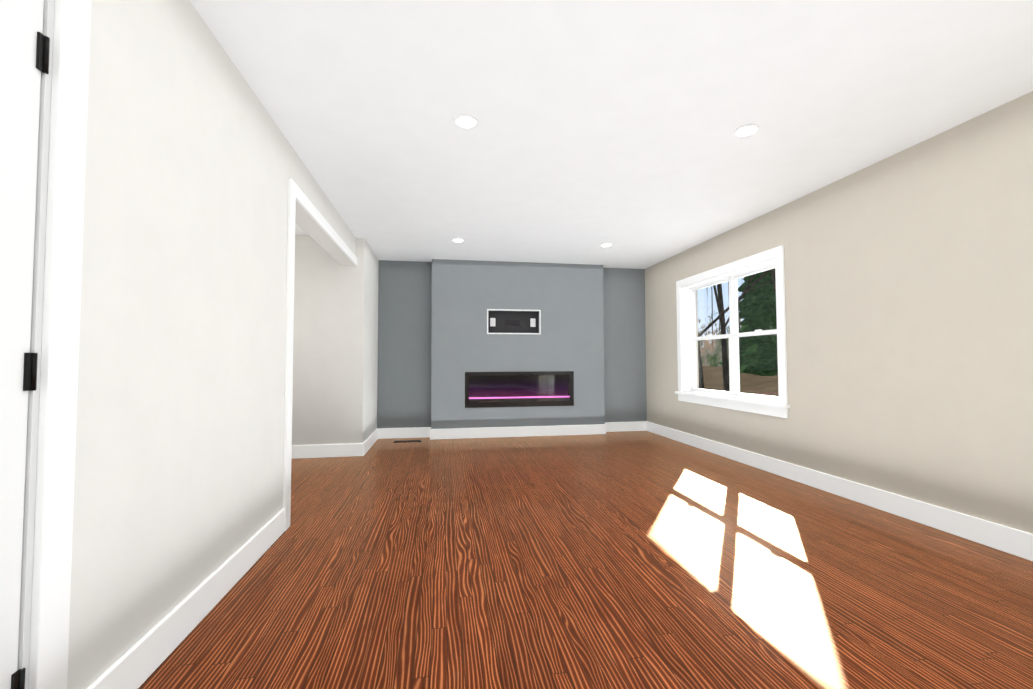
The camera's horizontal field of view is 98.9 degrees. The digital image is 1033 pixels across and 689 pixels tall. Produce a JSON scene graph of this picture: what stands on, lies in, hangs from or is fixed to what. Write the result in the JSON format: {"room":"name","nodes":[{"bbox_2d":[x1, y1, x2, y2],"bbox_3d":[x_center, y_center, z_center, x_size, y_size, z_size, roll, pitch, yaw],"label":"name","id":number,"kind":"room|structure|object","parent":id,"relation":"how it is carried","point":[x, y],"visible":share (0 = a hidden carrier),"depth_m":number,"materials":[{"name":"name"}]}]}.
{"room":"living room","nodes":[
{"label":"living room","id":0,"kind":"room"},
{"bbox_2d":[67,0,355,688],"bbox_3d":[-1.022,-0.186,-0.257,0.160,2.440,10.500,0,-2,-9],"label":"wall","id":1,"kind":"structure","parent":0,"point":[194,162],"depth_m":1.60,"materials":[{"name":"white paint"}]},
{"bbox_2d":[0,0,49,688],"bbox_3d":[-1.087,0.060,0.670,0.097,1.996,0.806,0,-2,-9],"label":"closet door","id":2,"kind":"structure","parent":1,"relation":"in","point":[24,50],"depth_m":1.02,"materials":[{"name":"white wood"}]},
{"bbox_2d":[18,0,90,688],"bbox_3d":[-1.165,0.010,0.654,0.182,2.120,1.020,0,-2,-9],"label":"door frame","id":3,"kind":"structure","parent":1,"relation":"attached to","point":[50,608],"depth_m":1.10,"materials":[{"name":"white wood"}]},
{"bbox_2d":[87,509,284,688],"bbox_3d":[-1.301,1.050,1.925,0.016,0.140,1.610,0,-2,-9],"label":"baseboard","id":4,"kind":"structure","parent":1,"relation":"attached to","point":[138,664],"depth_m":1.66,"materials":[{"name":"white wood"}]},
{"bbox_2d":[283,178,356,530],"bbox_3d":[-1.615,0.089,3.843,0.020,2.210,2.200,0,-2,-9],"label":"door frame","id":5,"kind":"structure","parent":1,"relation":"attached to","point":[296,193],"depth_m":2.80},
{"bbox_2d":[292,235,378,444],"bbox_3d":[-3.221,0.033,5.252,2.875,2.440,1.100,0,-2,-9],"label":"wall","id":6,"kind":"structure","parent":0,"point":[335,361],"depth_m":4.89,"materials":[{"name":"white paint"}]},
{"bbox_2d":[291,441,366,458],"bbox_3d":[-3.019,1.161,4.675,2.691,0.140,0.016,0,-2,-9],"label":"baseboard","id":7,"kind":"structure","parent":6,"relation":"attached to","point":[357,449],"depth_m":4.83,"materials":[{"name":"white wood"}]},
{"bbox_2d":[365,429,377,450],"bbox_3d":[-1.791,1.186,5.437,0.016,0.140,1.084,0,-2,-9],"label":"baseboard","id":8,"kind":"structure","parent":6,"relation":"attached to","point":[373,437],"depth_m":5.50,"materials":[{"name":"white wood"}]},
{"bbox_2d":[377,260,646,427],"bbox_3d":[-1.405,0.064,6.213,6.775,2.440,0.200,0,-2,-9],"label":"wall","id":9,"kind":"structure","parent":0,"point":[404,341],"depth_m":6.14,"materials":[{"name":"grey paint"}]},
{"bbox_2d":[377,421,645,439],"bbox_3d":[0.041,1.210,6.209,3.884,0.140,0.196,0,-2,-9],"label":"baseboard","id":10,"kind":"structure","parent":9,"relation":"attached to","point":[460,433],"depth_m":6.08,"materials":[{"name":"white wood"}]},
{"bbox_2d":[431,259,604,428],"bbox_3d":[0.042,0.062,6.262,2.444,2.440,0.180,0,-2,-9],"label":"wall","id":11,"kind":"structure","parent":0,"point":[566,300],"depth_m":6.18,"materials":[{"name":"grey paint"}]},
{"bbox_2d":[487,309,540,333],"bbox_3d":[-0.042,-0.315,6.219,0.759,0.348,0.102,0,-2,-9],"label":"box","id":12,"kind":"object","parent":11,"relation":"in","point":[517,322],"visible":1,"depth_m":6.22,"materials":[{"name":"black plastic"}]},
{"bbox_2d":[465,371,573,407],"bbox_3d":[0.042,0.624,6.224,1.536,0.487,0.170,0,-2,-9],"label":"fireplace insert","id":13,"kind":"object","parent":11,"relation":"in","point":[500,401],"visible":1,"depth_m":6.15,"materials":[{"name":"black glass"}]},
{"bbox_2d":[469,375,567,396],"bbox_3d":[0.033,0.581,6.276,1.440,0.317,0.001,0,-2,-9],"label":"flame","id":14,"kind":"object","parent":13,"relation":"in","point":[512,383],"depth_m":6.27,"materials":[{"name":"glass"}]},
{"bbox_2d":[138,431,1032,688],"bbox_3d":[-0.338,1.115,0.313,6.945,0.120,12.100,0,-2,-9],"label":"floor","id":15,"kind":"structure","parent":0,"point":[631,560],"depth_m":2.05,"materials":[{"name":"brown wood"}]},
{"bbox_2d":[393,440,421,442],"bbox_3d":[-1.425,1.265,5.777,0.360,0.006,0.110,0,-2,-9],"label":"floor vent","id":16,"kind":"object","parent":15,"relation":"in","point":[407,441],"visible":0.98,"depth_m":5.75,"materials":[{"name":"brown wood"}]},
{"bbox_2d":[190,0,1032,268],"bbox_3d":[-0.321,-1.458,0.416,6.995,0.150,12.100,0,-2,-9],"label":"ceiling","id":17,"kind":"structure","parent":0,"point":[616,124],"depth_m":2.39,"materials":[{"name":"paint"}]},
{"bbox_2d":[452,238,463,241],"bbox_3d":[-0.671,-1.196,5.076,0.132,0.012,0.132,0,-2,-9],"label":"recessed light","id":18,"kind":"object","parent":17,"relation":"in","point":[458,240],"visible":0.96,"depth_m":5.06,"materials":[{"name":"white plastic"}]},
{"bbox_2d":[455,114,476,127],"bbox_3d":[-0.292,-1.294,2.566,0.132,0.012,0.132,0,-2,-9],"label":"recessed light","id":19,"kind":"object","parent":17,"relation":"in","point":[466,121],"visible":0.96,"depth_m":2.55,"materials":[{"name":"white plastic"}]},
{"bbox_2d":[601,243,611,246],"bbox_3d":[1.077,-1.193,5.296,0.132,0.012,0.132,0,-2,-9],"label":"recessed light","id":20,"kind":"object","parent":17,"relation":"in","point":[606,244],"visible":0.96,"depth_m":5.26,"materials":[{"name":"white plastic"}]},
{"bbox_2d":[734,124,758,136],"bbox_3d":[1.393,-1.295,2.675,0.132,0.012,0.132,0,-2,-9],"label":"recessed light","id":21,"kind":"object","parent":17,"relation":"in","point":[746,130],"visible":0.98,"depth_m":2.66,"materials":[{"name":"white plastic"}]},
{"bbox_2d":[645,91,1032,533],"bbox_3d":[3.024,-0.153,0.924,0.220,2.440,12.100,0,-2,-9],"label":"wall","id":22,"kind":"structure","parent":0,"point":[909,302],"depth_m":2.92,"materials":[{"name":"beige paint"}]},
{"bbox_2d":[675,245,789,417],"bbox_3d":[2.322,-0.084,4.857,0.240,1.550,1.870,0,-2,-9],"label":"window","id":23,"kind":"structure","parent":22,"relation":"in","point":[734,335],"depth_m":4.84,"materials":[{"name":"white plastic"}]},
{"bbox_2d":[646,421,1032,560],"bbox_3d":[2.903,0.998,0.909,0.016,0.140,11.600,0,-2,-9],"label":"baseboard","id":24,"kind":"structure","parent":22,"relation":"attached to","point":[1012,541],"depth_m":3.05,"materials":[{"name":"white wood"}]},
{"label":"outside","id":25,"kind":"structure","parent":0,"visible":0},
{"bbox_2d":[702,357,778,396],"bbox_3d":[36.138,0.532,23.113,200.000,6.379,200.000,0,-2,-9],"label":"ground","id":26,"kind":"structure","parent":25,"point":[711,382],"depth_m":32.39,"materials":[{"name":"brown soil"}]},
{"bbox_2d":[698,270,771,388],"bbox_3d":[7.038,-7.472,22.313,13.478,21.916,12.509,0,-2,-9],"label":"tree","id":27,"kind":"object","parent":26,"relation":"on","point":[701,382],"depth_m":20.45,"materials":[{"name":"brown plant"}]},
{"bbox_2d":[713,273,757,391],"bbox_3d":[11.887,-8.033,24.578,13.347,22.509,13.167,0,-2,-9],"label":"tree","id":28,"kind":"object","parent":26,"relation":"on","point":[720,307],"depth_m":25.28,"materials":[{"name":"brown plant"}]},
{"bbox_2d":[738,307,739,369],"bbox_3d":[12.428,-11.990,31.358,20.486,30.370,23.334,0,-2,-9],"label":"tree","id":29,"kind":"object","parent":26,"relation":"on","point":[739,337],"depth_m":29.07,"materials":[{"name":"green plant"}]},
{"bbox_2d":[718,271,777,375],"bbox_3d":[22.686,-3.638,41.379,6.532,16.000,7.335,0,-2,-9],"label":"pine tree","id":30,"kind":"object","parent":26,"relation":"on","point":[755,299],"depth_m":39.94,"materials":[{"name":"green plant"}]},
{"bbox_2d":[770,268,775,294],"bbox_3d":[7.747,-5.492,15.054,12.232,17.652,8.992,0,-2,-9],"label":"tree","id":31,"kind":"object","parent":26,"relation":"on","point":[773,275],"depth_m":13.26,"materials":[{"name":"green plant"}]},
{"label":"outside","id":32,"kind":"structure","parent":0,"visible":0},
{"bbox_2d":[698,281,742,366],"bbox_3d":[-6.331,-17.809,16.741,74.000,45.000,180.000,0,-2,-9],"label":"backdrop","id":33,"kind":"structure","parent":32,"point":[712,347],"depth_m":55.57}
]}

